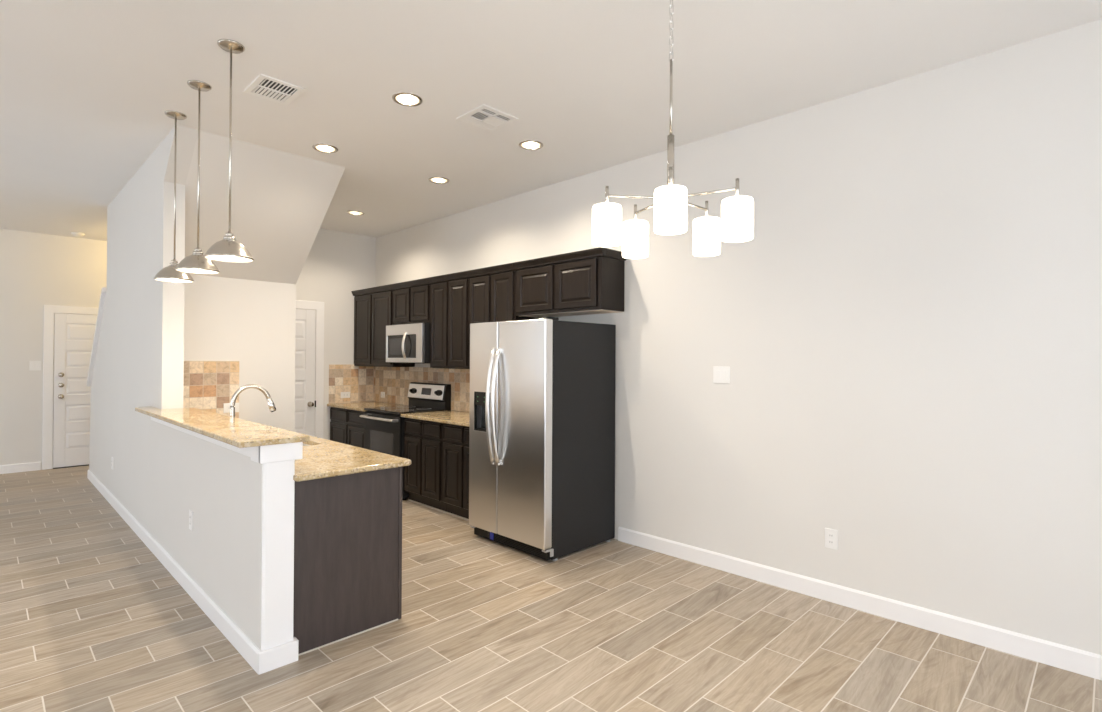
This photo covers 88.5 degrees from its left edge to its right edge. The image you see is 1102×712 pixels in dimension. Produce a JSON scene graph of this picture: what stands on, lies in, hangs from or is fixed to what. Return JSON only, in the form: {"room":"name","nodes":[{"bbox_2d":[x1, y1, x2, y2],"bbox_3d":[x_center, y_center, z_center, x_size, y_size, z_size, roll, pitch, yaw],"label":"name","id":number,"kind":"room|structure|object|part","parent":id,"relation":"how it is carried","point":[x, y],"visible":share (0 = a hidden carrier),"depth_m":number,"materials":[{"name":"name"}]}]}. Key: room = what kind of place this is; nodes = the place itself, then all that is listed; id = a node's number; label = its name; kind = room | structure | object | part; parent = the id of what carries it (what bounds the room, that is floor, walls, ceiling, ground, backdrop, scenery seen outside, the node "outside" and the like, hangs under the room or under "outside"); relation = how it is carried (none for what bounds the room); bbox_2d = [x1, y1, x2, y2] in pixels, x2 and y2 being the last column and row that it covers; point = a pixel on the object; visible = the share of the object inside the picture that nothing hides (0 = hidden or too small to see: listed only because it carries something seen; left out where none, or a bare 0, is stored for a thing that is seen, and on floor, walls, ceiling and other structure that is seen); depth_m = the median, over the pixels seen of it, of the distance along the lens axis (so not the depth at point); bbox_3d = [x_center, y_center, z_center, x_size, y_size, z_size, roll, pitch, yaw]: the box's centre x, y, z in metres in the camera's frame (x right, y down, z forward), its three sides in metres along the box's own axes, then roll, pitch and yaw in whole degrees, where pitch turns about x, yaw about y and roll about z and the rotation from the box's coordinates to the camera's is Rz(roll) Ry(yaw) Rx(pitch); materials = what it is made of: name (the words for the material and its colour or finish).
{"room":"kitchen","nodes":[
{"label":"kitchen","id":0,"kind":"room"},
{"bbox_2d":[0,229,106,469],"bbox_3d":[-7.210,-0.163,6.782,0.150,3.254,7.851,0,0,45],"label":"wall","id":1,"kind":"structure","parent":0,"point":[37,270],"depth_m":7.23,"materials":[{"name":"paint"}]},
{"bbox_2d":[0,461,40,473],"bbox_3d":[-8.255,1.397,5.614,0.015,0.110,4.745,0,0,45],"label":"baseboard","id":2,"kind":"structure","parent":1,"relation":"attached to","point":[31,466],"depth_m":7.16,"materials":[{"name":"white paint"}]},
{"bbox_2d":[29,361,41,369],"bbox_3d":[-6.619,0.122,7.265,0.008,0.125,0.115,0,0,45],"label":"light switch","id":3,"kind":"object","parent":1,"relation":"attached to","point":[33,365],"visible":1,"depth_m":7.26,"materials":[{"name":"white plastic"}]},
{"bbox_2d":[42,305,97,469],"bbox_3d":[-6.151,0.408,7.682,0.084,2.135,1.110,0,0,45],"label":"door","id":4,"kind":"structure","parent":1,"relation":"in","point":[68,339],"depth_m":7.48,"materials":[{"name":"white paint"}]},
{"bbox_2d":[89,125,262,649],"bbox_3d":[-3.417,-0.055,4.797,5.970,3.054,0.135,0,0,45],"label":"wall","id":5,"kind":"structure","parent":0,"point":[139,359],"depth_m":4.19,"materials":[{"name":"paint"}]},
{"bbox_2d":[87,287,106,386],"bbox_3d":[-5.095,-0.179,6.463,1.140,1.095,0.200,0,0,45],"label":"trim","id":6,"kind":"structure","parent":5,"relation":"attached to","point":[103,290],"depth_m":6.34,"materials":[{"name":"white paint"}]},
{"bbox_2d":[87,470,261,673],"bbox_3d":[-3.470,1.421,4.728,5.990,0.100,0.015,0,0,45],"label":"baseboard","id":7,"kind":"structure","parent":5,"relation":"attached to","point":[249,651],"depth_m":3.46,"materials":[{"name":"white paint"}]},
{"bbox_2d":[189,510,192,530],"bbox_3d":[-2.232,1.018,3.506,0.075,0.118,0.008,0,0,45],"label":"wall outlet","id":8,"kind":"object","parent":5,"relation":"attached to","point":[190,511],"visible":1,"depth_m":3.49,"materials":[{"name":"white plastic"}]},
{"bbox_2d":[135,406,309,447],"bbox_3d":[-2.165,0.400,3.515,2.492,0.028,0.316,0,0,45],"label":"bar","id":9,"kind":"object","parent":5,"relation":"on","point":[240,433],"visible":1,"depth_m":3.05,"materials":[{"name":"beige stone"}]},
{"bbox_2d":[151,417,302,463],"bbox_3d":[-2.127,0.457,3.524,2.414,0.084,0.193,0,0,45],"label":"trim","id":10,"kind":"structure","parent":5,"relation":"attached to","point":[288,451],"depth_m":2.70,"materials":[{"name":"white paint"}]},
{"bbox_2d":[261,460,294,650],"bbox_3d":[-1.302,0.943,2.695,0.032,1.055,0.143,0,0,45],"label":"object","id":11,"kind":"structure","parent":5,"relation":"attached to","point":[277,603],"depth_m":2.68,"materials":[{"name":"white paint"}]},
{"bbox_2d":[258,637,298,674],"bbox_3d":[-1.298,1.420,2.685,0.048,0.100,0.180,0,0,45],"label":"baseboard","id":12,"kind":"structure","parent":5,"relation":"attached to","point":[281,655],"depth_m":2.67,"materials":[{"name":"white paint"}]},
{"bbox_2d":[184,131,345,431],"bbox_3d":[-2.934,-0.050,5.165,2.355,3.054,1.068,0,0,45],"label":"wall","id":13,"kind":"structure","parent":0,"point":[245,313],"depth_m":4.91,"materials":[{"name":"paint"}]},
{"bbox_2d":[183,361,238,418],"bbox_3d":[-3.012,0.309,4.892,0.010,0.535,0.573,0,0,45],"label":"backsplash","id":14,"kind":"structure","parent":13,"relation":"attached to","point":[208,385],"depth_m":4.93,"materials":[{"name":"tile"}]},
{"bbox_2d":[224,403,238,412],"bbox_3d":[-2.848,0.462,5.043,0.008,0.085,0.125,0,0,45],"label":"wall outlet","id":15,"kind":"object","parent":14,"relation":"attached to","point":[226,405],"visible":0.65,"depth_m":5.03,"materials":[{"name":"white plastic"}]},
{"bbox_2d":[296,228,375,439],"bbox_3d":[-2.899,-0.039,6.956,0.120,3.054,1.523,0,0,45],"label":"wall","id":16,"kind":"structure","parent":0,"point":[337,264],"depth_m":7.08,"materials":[{"name":"paint"}]},
{"bbox_2d":[295,300,323,437],"bbox_3d":[-3.059,0.410,6.650,0.084,2.150,0.805,0,0,45],"label":"door","id":17,"kind":"structure","parent":16,"relation":"in","point":[309,354],"depth_m":6.83,"materials":[{"name":"white paint"}]},
{"bbox_2d":[329,365,374,403],"bbox_3d":[-2.535,0.351,7.229,0.010,0.484,0.615,0,0,45],"label":"backsplash","id":18,"kind":"structure","parent":16,"relation":"attached to","point":[356,380],"depth_m":7.21,"materials":[{"name":"tile"}]},
{"bbox_2d":[341,392,349,397],"bbox_3d":[-2.598,0.492,7.153,0.008,0.075,0.125,0,0,45],"label":"wall outlet","id":19,"kind":"object","parent":18,"relation":"attached to","point":[343,394],"visible":1,"depth_m":7.15,"materials":[{"name":"white plastic"}]},
{"bbox_2d":[0,0,1101,240],"bbox_3d":[-3.065,-1.593,2.677,11.520,0.001,7.851,0,0,45],"label":"ceiling","id":20,"kind":"structure","parent":0,"point":[87,87],"depth_m":3.19,"materials":[{"name":"paint"}]},
{"bbox_2d":[71,232,84,236],"bbox_3d":[-6.088,-1.561,7.282,0.136,0.040,0.136,0,0,45],"label":"smoke detector","id":21,"kind":"object","parent":20,"relation":"attached to","point":[77,234],"visible":1,"depth_m":7.24,"materials":[{"name":"white plastic"}]},
{"bbox_2d":[153,111,193,282],"bbox_3d":[-2.465,-1.037,3.710,0.224,1.094,0.224,0,0,45],"label":"pendant light","id":22,"kind":"object","parent":20,"relation":"hanging from","point":[167,274],"visible":0.85,"depth_m":3.70,"materials":[{"name":"silver metal"}]},
{"bbox_3d":[-2.467,-0.541,3.707,0.224,0.092,0.224,0,0,45],"label":"lamp shade","id":23,"kind":"part","parent":22,"relation":"part of","materials":[{"name":"silver metal"}]},
{"bbox_3d":[-2.465,-1.090,3.710,0.010,0.951,0.010,0,0,45],"label":"rod","id":24,"kind":"part","parent":22,"relation":"part of","materials":[{"name":"silver metal"}]},
{"bbox_2d":[175,80,219,273],"bbox_3d":[-2.058,-1.037,3.306,0.224,1.094,0.224,0,0,45],"label":"pendant light","id":25,"kind":"object","parent":20,"relation":"hanging from","point":[196,263],"visible":1,"depth_m":3.29,"materials":[{"name":"silver metal"}]},
{"bbox_3d":[-2.061,-0.541,3.303,0.224,0.092,0.224,0,0,45],"label":"lamp shade","id":26,"kind":"part","parent":25,"relation":"part of","materials":[{"name":"silver metal"}]},
{"bbox_3d":[-2.058,-1.091,3.306,0.010,0.951,0.010,0,0,45],"label":"rod","id":27,"kind":"part","parent":25,"relation":"part of","materials":[{"name":"silver metal"}]},
{"bbox_2d":[204,39,253,262],"bbox_3d":[-1.636,-1.037,2.886,0.224,1.094,0.224,0,0,45],"label":"pendant light","id":28,"kind":"object","parent":20,"relation":"hanging from","point":[228,249],"visible":1,"depth_m":2.87,"materials":[{"name":"silver metal"}]},
{"bbox_3d":[-1.638,-0.541,2.883,0.224,0.092,0.224,0,0,45],"label":"lamp shade","id":29,"kind":"part","parent":28,"relation":"part of","materials":[{"name":"silver metal"}]},
{"bbox_3d":[-1.638,-0.533,2.883,0.058,0.086,0.058,0,0,45],"label":"bulb","id":30,"kind":"part","parent":28,"relation":"part of","materials":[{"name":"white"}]},
{"bbox_3d":[-1.636,-1.091,2.886,0.010,0.951,0.010,0,0,45],"label":"rod","id":31,"kind":"part","parent":28,"relation":"part of","materials":[{"name":"silver metal"}]},
{"bbox_2d":[243,74,305,104],"bbox_3d":[-1.643,-1.577,3.361,0.297,0.008,0.250,0,0,45],"label":"ceiling vent","id":32,"kind":"object","parent":20,"relation":"in","point":[263,86],"visible":1,"depth_m":3.35,"materials":[{"name":"white plastic"}]},
{"bbox_2d":[312,144,337,152],"bbox_3d":[-1.712,-1.641,4.293,0.184,0.141,0.184,0,0,45],"label":"recessed light","id":33,"kind":"object","parent":20,"relation":"in","point":[325,148],"visible":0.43,"depth_m":4.34,"materials":[{"name":"white"}]},
{"bbox_2d":[347,211,363,214],"bbox_3d":[-2.138,-1.631,6.191,0.184,0.141,0.184,0,0,45],"label":"recessed light","id":34,"kind":"object","parent":20,"relation":"in","point":[348,212],"visible":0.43,"depth_m":6.24,"materials":[{"name":"white"}]},
{"bbox_2d":[392,92,422,106],"bbox_3d":[-0.881,-1.641,3.476,0.184,0.141,0.184,0,0,45],"label":"recessed light","id":35,"kind":"object","parent":20,"relation":"in","point":[402,98],"visible":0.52,"depth_m":3.52,"materials":[{"name":"silver metal"}]},
{"bbox_2d":[428,177,448,183],"bbox_3d":[-0.998,-1.633,5.043,0.184,0.141,0.184,0,0,45],"label":"recessed light","id":36,"kind":"object","parent":20,"relation":"in","point":[440,180],"visible":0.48,"depth_m":5.10,"materials":[{"name":"white"}]},
{"bbox_2d":[456,104,518,131],"bbox_3d":[-0.421,-1.569,3.741,0.294,0.008,0.292,0,0,45],"label":"ceiling vent","id":37,"kind":"object","parent":20,"relation":"in","point":[485,117],"visible":1,"depth_m":3.73,"materials":[{"name":"white plastic"}]},
{"bbox_2d":[519,140,542,149],"bbox_3d":[-0.148,-1.633,4.207,0.184,0.141,0.184,0,0,45],"label":"recessed light","id":38,"kind":"object","parent":20,"relation":"in","point":[528,144],"visible":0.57,"depth_m":4.26,"materials":[{"name":"white"}]},
{"bbox_2d":[592,0,753,258],"bbox_3d":[0.485,-1.003,2.218,0.592,1.149,0.576,0,0,45],"label":"chandelier","id":39,"kind":"object","parent":20,"relation":"hanging from","point":[736,224],"visible":1,"depth_m":2.13,"materials":[{"name":"white glass"}]},
{"bbox_3d":[0.215,-0.504,2.177,0.113,0.148,0.113,0,0,45],"label":"lamp shade","id":40,"kind":"part","parent":39,"relation":"part of","materials":[{"name":"white glass"}]},
{"bbox_3d":[0.326,-0.614,2.187,0.258,0.076,0.035,0,0,-5],"label":"arm","id":41,"kind":"part","parent":39,"relation":"part of","materials":[{"name":"silver metal"}]},
{"bbox_3d":[0.363,-0.502,2.434,0.113,0.148,0.113,0,0,45],"label":"lamp shade","id":42,"kind":"part","parent":39,"relation":"part of","materials":[{"name":"white glass"}]},
{"bbox_3d":[0.403,-0.613,2.331,0.036,0.076,0.258,0,0,-21],"label":"arm","id":43,"kind":"part","parent":39,"relation":"part of","materials":[{"name":"silver metal"}]},
{"bbox_3d":[0.468,-0.861,2.206,0.040,0.589,0.040,0,0,45],"label":"stem","id":44,"kind":"part","parent":39,"relation":"part of","materials":[{"name":"silver metal"}]},
{"bbox_3d":[0.414,-0.504,1.957,0.113,0.148,0.113,0,0,45],"label":"lamp shade","id":45,"kind":"part","parent":39,"relation":"part of","materials":[{"name":"white glass"}]},
{"bbox_3d":[0.431,-0.615,2.067,0.036,0.076,0.258,0,0,9],"label":"arm","id":46,"kind":"part","parent":39,"relation":"part of","materials":[{"name":"silver metal"}]},
{"bbox_3d":[0.470,-1.349,2.209,0.016,0.407,0.016,0,0,0],"label":"chain","id":47,"kind":"part","parent":39,"relation":"part of","materials":[{"name":"silver metal"}]},
{"bbox_3d":[0.575,-0.612,2.295,0.035,0.076,0.258,0,0,45],"label":"arm","id":48,"kind":"part","parent":39,"relation":"part of","materials":[{"name":"silver metal"}]},
{"bbox_3d":[0.653,-0.501,2.373,0.113,0.148,0.113,0,0,45],"label":"lamp shade","id":49,"kind":"part","parent":39,"relation":"part of","materials":[{"name":"white glass"}]},
{"bbox_3d":[0.592,-0.613,2.139,0.258,0.076,0.036,0,0,33],"label":"arm","id":50,"kind":"part","parent":39,"relation":"part of","materials":[{"name":"silver metal"}]},
{"bbox_3d":[0.684,-0.502,2.078,0.113,0.148,0.113,0,0,45],"label":"lamp shade","id":51,"kind":"part","parent":39,"relation":"part of","materials":[{"name":"white glass"}]},
{"bbox_2d":[0,465,1101,711],"bbox_3d":[-3.081,1.511,2.659,11.520,0.100,7.851,0,0,45],"label":"floor","id":52,"kind":"structure","parent":0,"point":[91,620],"depth_m":2.89,"materials":[{"name":"brown tile"}]},
{"bbox_2d":[330,407,364,448],"bbox_3d":[-2.194,1.058,6.886,0.969,0.867,0.607,0,0,45],"label":"base cabinet","id":53,"kind":"object","parent":52,"relation":"on","point":[347,426],"visible":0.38,"depth_m":6.68,"materials":[{"name":"brown wood"}]},
{"bbox_3d":[-2.568,0.714,6.847,0.448,0.135,0.019,0,0,45],"label":"drawer","id":54,"kind":"part","parent":53,"relation":"part of","materials":[{"name":"brown wood"}]},
{"bbox_3d":[-2.570,1.088,6.845,0.448,0.552,0.019,0,0,45],"label":"door","id":55,"kind":"part","parent":53,"relation":"part of","materials":[{"name":"brown wood"}]},
{"bbox_3d":[-2.233,1.087,6.509,0.448,0.552,0.019,0,0,45],"label":"door","id":56,"kind":"part","parent":53,"relation":"part of","materials":[{"name":"brown wood"}]},
{"bbox_3d":[-2.231,0.714,6.511,0.448,0.135,0.019,0,0,45],"label":"drawer","id":57,"kind":"part","parent":53,"relation":"part of","materials":[{"name":"brown wood"}]},
{"bbox_2d":[327,401,401,411],"bbox_3d":[-2.202,0.609,6.878,0.972,0.030,0.641,0,0,45],"label":"countertop","id":58,"kind":"structure","parent":53,"relation":"on","point":[359,406],"depth_m":6.80,"materials":[{"name":"beige stone"}]},
{"bbox_2d":[293,466,402,655],"bbox_3d":[-2.026,1.041,3.934,2.750,0.866,0.610,0,0,45],"label":"base cabinet","id":59,"kind":"object","parent":52,"relation":"on","point":[348,528],"visible":0.33,"depth_m":2.96,"materials":[{"name":"brown wood"}]},
{"bbox_2d":[247,420,410,481],"bbox_3d":[-1.992,0.592,3.923,2.814,0.030,0.636,0,0,45],"label":"countertop","id":60,"kind":"structure","parent":59,"relation":"on","point":[324,458],"depth_m":3.12,"materials":[{"name":"beige stone"}]},
{"bbox_2d":[230,384,275,417],"bbox_3d":[-1.959,0.380,3.722,0.133,0.390,0.287,0,0,45],"label":"faucet","id":61,"kind":"object","parent":60,"relation":"on","point":[272,408],"visible":0.73,"depth_m":3.72,"materials":[{"name":"silver metal"}]},
{"bbox_2d":[360,382,450,499],"bbox_3d":[-1.618,0.899,6.226,0.757,1.182,0.714,0,0,45],"label":"range","id":62,"kind":"object","parent":52,"relation":"on","point":[384,426],"visible":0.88,"depth_m":6.14,"materials":[{"name":"black metal"}]},
{"bbox_3d":[-1.836,0.662,6.007,0.698,0.028,0.092,0,0,45],"label":"oven handle","id":63,"kind":"part","parent":62,"relation":"part of","materials":[{"name":"silver metal"}]},
{"bbox_3d":[-1.797,0.946,6.046,0.747,0.655,0.030,0,0,45],"label":"oven door","id":64,"kind":"part","parent":62,"relation":"part of","materials":[{"name":"black plastic"}]},
{"bbox_2d":[364,405,444,414],"bbox_3d":[-1.616,0.591,6.228,0.757,0.027,0.558,0,0,45],"label":"cooktop","id":65,"kind":"object","parent":62,"relation":"in","point":[404,409],"depth_m":6.14,"materials":[{"name":"black glass"}]},
{"bbox_3d":[-1.430,0.404,6.436,0.710,0.161,0.037,0,0,45],"label":"control panel","id":66,"kind":"part","parent":62,"relation":"part of","materials":[{"name":"silver metal"}]},
{"bbox_2d":[404,418,446,512],"bbox_3d":[-1.060,1.056,5.758,0.672,0.867,0.607,0,0,45],"label":"base cabinet","id":67,"kind":"object","parent":52,"relation":"on","point":[423,439],"visible":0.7,"depth_m":5.52,"materials":[{"name":"brown wood"}]},
{"bbox_3d":[-1.382,0.713,5.668,0.300,0.135,0.019,0,0,45],"label":"drawer","id":68,"kind":"part","parent":67,"relation":"part of","materials":[{"name":"brown wood"}]},
{"bbox_3d":[-1.384,1.087,5.665,0.300,0.552,0.019,0,0,45],"label":"door","id":69,"kind":"part","parent":67,"relation":"part of","materials":[{"name":"brown wood"}]},
{"bbox_3d":[-1.150,0.713,5.437,0.300,0.135,0.019,0,0,45],"label":"drawer","id":70,"kind":"part","parent":67,"relation":"part of","materials":[{"name":"brown wood"}]},
{"bbox_3d":[-1.152,1.087,5.434,0.300,0.552,0.019,0,0,45],"label":"door","id":71,"kind":"part","parent":67,"relation":"part of","materials":[{"name":"brown wood"}]},
{"bbox_2d":[442,423,468,520],"bbox_3d":[-0.578,1.056,5.279,0.682,0.867,0.607,0,0,45],"label":"base cabinet","id":72,"kind":"object","parent":52,"relation":"on","point":[455,445],"visible":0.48,"depth_m":5.15,"materials":[{"name":"brown wood"}]},
{"bbox_2d":[401,410,469,426],"bbox_3d":[-0.820,0.608,5.505,1.375,0.030,0.641,0,0,45],"label":"countertop","id":73,"kind":"structure","parent":72,"relation":"on","point":[461,418],"depth_m":5.54,"materials":[{"name":"beige stone"}]},
{"bbox_3d":[-0.903,1.086,5.188,0.304,0.552,0.019,0,0,45],"label":"door","id":74,"kind":"part","parent":72,"relation":"part of","materials":[{"name":"brown wood"}]},
{"bbox_3d":[-0.902,0.713,5.190,0.304,0.135,0.019,0,0,45],"label":"drawer","id":75,"kind":"part","parent":72,"relation":"part of","materials":[{"name":"brown wood"}]},
{"bbox_3d":[-0.668,1.086,4.953,0.304,0.552,0.019,0,0,45],"label":"door","id":76,"kind":"part","parent":72,"relation":"part of","materials":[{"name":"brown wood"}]},
{"bbox_3d":[-0.666,0.713,4.955,0.304,0.135,0.019,0,0,45],"label":"drawer","id":77,"kind":"part","parent":72,"relation":"part of","materials":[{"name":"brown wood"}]},
{"bbox_2d":[469,317,615,560],"bbox_3d":[-0.102,0.604,4.581,0.891,1.768,0.894,0,0,45],"label":"refrigerator","id":78,"kind":"object","parent":52,"relation":"on","point":[542,416],"visible":1,"depth_m":4.29,"materials":[{"name":"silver metal"}]},
{"bbox_3d":[-0.518,0.557,4.543,0.355,1.647,0.078,0,0,45],"label":"freezer door","id":79,"kind":"part","parent":78,"relation":"part of","materials":[{"name":"silver metal"}]},
{"bbox_3d":[-0.468,0.390,4.380,0.037,0.904,0.090,0,0,45],"label":"handle","id":80,"kind":"part","parent":78,"relation":"part of","materials":[{"name":"silver metal"}]},
{"bbox_3d":[-0.426,0.390,4.337,0.037,0.904,0.090,0,0,45],"label":"handle","id":81,"kind":"part","parent":78,"relation":"part of","materials":[{"name":"silver metal"}]},
{"bbox_3d":[-0.201,0.557,4.228,0.526,1.647,0.078,0,0,45],"label":"door","id":82,"kind":"part","parent":78,"relation":"part of","materials":[{"name":"silver metal"}]},
{"bbox_2d":[375,19,1101,654],"bbox_3d":[-0.305,-0.134,5.559,11.670,3.254,0.150,0,0,45],"label":"wall","id":83,"kind":"structure","parent":0,"point":[907,329],"depth_m":3.26,"materials":[{"name":"paint"}]},
{"bbox_2d":[351,284,414,366],"bbox_3d":[-2.087,-0.348,6.991,0.974,0.956,0.334,0,0,45],"label":"upper cabinet","id":84,"kind":"object","parent":83,"relation":"attached to","point":[373,307],"visible":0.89,"depth_m":6.87,"materials":[{"name":"brown wood"}]},
{"bbox_3d":[-2.355,-0.327,7.071,0.430,0.852,0.019,0,0,45],"label":"door","id":85,"kind":"part","parent":84,"relation":"part of","materials":[{"name":"brown wood"}]},
{"bbox_3d":[-2.183,-0.798,6.894,0.974,0.058,0.054,0,0,45],"label":"crown","id":86,"kind":"part","parent":84,"relation":"part of","materials":[{"name":"brown wood"}]},
{"bbox_3d":[-2.016,-0.327,6.734,0.455,0.852,0.019,0,0,45],"label":"door","id":87,"kind":"part","parent":84,"relation":"part of","materials":[{"name":"brown wood"}]},
{"bbox_2d":[390,278,430,324],"bbox_3d":[-1.468,-0.590,6.378,0.762,0.473,0.334,0,0,45],"label":"upper cabinet","id":88,"kind":"object","parent":83,"relation":"attached to","point":[411,299],"visible":0.75,"depth_m":6.25,"materials":[{"name":"brown wood"}]},
{"bbox_3d":[-1.694,-0.569,6.417,0.340,0.369,0.019,0,0,45],"label":"door","id":89,"kind":"part","parent":88,"relation":"part of","materials":[{"name":"brown wood"}]},
{"bbox_2d":[386,323,429,362],"bbox_3d":[-1.514,-0.134,6.331,0.755,0.431,0.435,0,0,45],"label":"microwave","id":90,"kind":"object","parent":88,"relation":"attached to","point":[405,343],"visible":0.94,"depth_m":6.13,"materials":[{"name":"silver metal"}]},
{"bbox_3d":[-1.594,-0.107,6.148,0.034,0.305,0.064,0,0,28],"label":"handle","id":91,"kind":"part","parent":90,"relation":"part of","materials":[{"name":"silver metal"}]},
{"bbox_3d":[-1.565,-0.798,6.280,0.762,0.058,0.054,0,0,45],"label":"crown","id":92,"kind":"part","parent":88,"relation":"part of","materials":[{"name":"brown wood"}]},
{"bbox_3d":[-1.428,-0.569,6.152,0.340,0.369,0.019,0,0,45],"label":"door","id":93,"kind":"part","parent":88,"relation":"part of","materials":[{"name":"brown wood"}]},
{"bbox_2d":[374,367,469,411],"bbox_3d":[-1.214,0.363,6.341,3.113,0.463,0.010,0,0,45],"label":"backsplash","id":94,"kind":"structure","parent":83,"relation":"attached to","point":[395,382],"depth_m":6.73,"materials":[{"name":"tile"}]},
{"bbox_2d":[427,271,469,368],"bbox_3d":[-0.957,-0.349,5.868,0.677,0.956,0.334,0,0,45],"label":"upper cabinet","id":95,"kind":"object","parent":83,"relation":"attached to","point":[449,293],"visible":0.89,"depth_m":5.74,"materials":[{"name":"brown wood"}]},
{"bbox_3d":[-1.169,-0.328,5.892,0.295,0.852,0.019,0,0,45],"label":"door","id":96,"kind":"part","parent":95,"relation":"part of","materials":[{"name":"brown wood"}]},
{"bbox_3d":[-1.053,-0.799,5.771,0.677,0.058,0.054,0,0,45],"label":"crown","id":97,"kind":"part","parent":95,"relation":"part of","materials":[{"name":"brown wood"}]},
{"bbox_3d":[-0.933,-0.328,5.657,0.300,0.852,0.019,0,0,45],"label":"door","id":98,"kind":"part","parent":95,"relation":"part of","materials":[{"name":"brown wood"}]},
{"bbox_2d":[466,263,538,368],"bbox_3d":[-0.473,-0.349,5.386,0.682,0.956,0.334,0,0,45],"label":"upper cabinet","id":99,"kind":"object","parent":83,"relation":"attached to","point":[492,290],"visible":0.52,"depth_m":5.25,"materials":[{"name":"brown wood"}]},
{"bbox_3d":[-0.685,-0.328,5.410,0.300,0.852,0.019,0,0,45],"label":"door","id":100,"kind":"part","parent":99,"relation":"part of","materials":[{"name":"brown wood"}]},
{"bbox_3d":[-0.569,-0.799,5.290,0.682,0.058,0.054,0,0,45],"label":"crown","id":101,"kind":"part","parent":99,"relation":"part of","materials":[{"name":"brown wood"}]},
{"bbox_3d":[-0.447,-0.328,5.174,0.300,0.852,0.019,0,0,45],"label":"door","id":102,"kind":"part","parent":99,"relation":"part of","materials":[{"name":"brown wood"}]},
{"bbox_2d":[512,247,625,317],"bbox_3d":[0.136,-0.591,4.785,1.024,0.473,0.334,0,0,45],"label":"upper cabinet","id":103,"kind":"object","parent":83,"relation":"attached to","point":[589,281],"visible":0.98,"depth_m":4.57,"materials":[{"name":"brown wood"}]},
{"bbox_3d":[-0.141,-0.570,4.873,0.440,0.369,0.019,0,0,45],"label":"door","id":104,"kind":"part","parent":103,"relation":"part of","materials":[{"name":"brown wood"}]},
{"bbox_3d":[0.137,-0.799,4.786,1.024,0.058,0.334,0,0,45],"label":"crown","id":105,"kind":"part","parent":103,"relation":"part of","materials":[{"name":"brown wood"}]},
{"bbox_3d":[0.144,-0.356,4.816,0.955,0.004,0.270,0,0,45],"label":"panel","id":106,"kind":"part","parent":103,"relation":"part of","materials":[{"name":"beige"}]},
{"bbox_3d":[0.198,-0.570,4.535,0.437,0.369,0.019,0,0,45],"label":"door","id":107,"kind":"part","parent":103,"relation":"part of","materials":[{"name":"brown wood"}]},
{"bbox_2d":[713,366,729,383],"bbox_3d":[1.192,0.133,3.956,0.125,0.118,0.008,0,0,45],"label":"light switch","id":108,"kind":"object","parent":83,"relation":"attached to","point":[720,374],"visible":1,"depth_m":3.95,"materials":[{"name":"white plastic"}]},
{"bbox_2d":[825,528,837,549],"bbox_3d":[1.702,1.110,3.438,0.075,0.118,0.008,0,0,45],"label":"wall outlet","id":109,"kind":"object","parent":83,"relation":"attached to","point":[831,535],"visible":1,"depth_m":3.43,"materials":[{"name":"white plastic"}]},
{"bbox_2d":[618,527,1101,679],"bbox_3d":[2.157,1.435,2.977,4.540,0.110,0.015,0,0,45],"label":"baseboard","id":110,"kind":"structure","parent":83,"relation":"attached to","point":[1082,662],"depth_m":3.19,"materials":[{"name":"white paint"}]}
]}

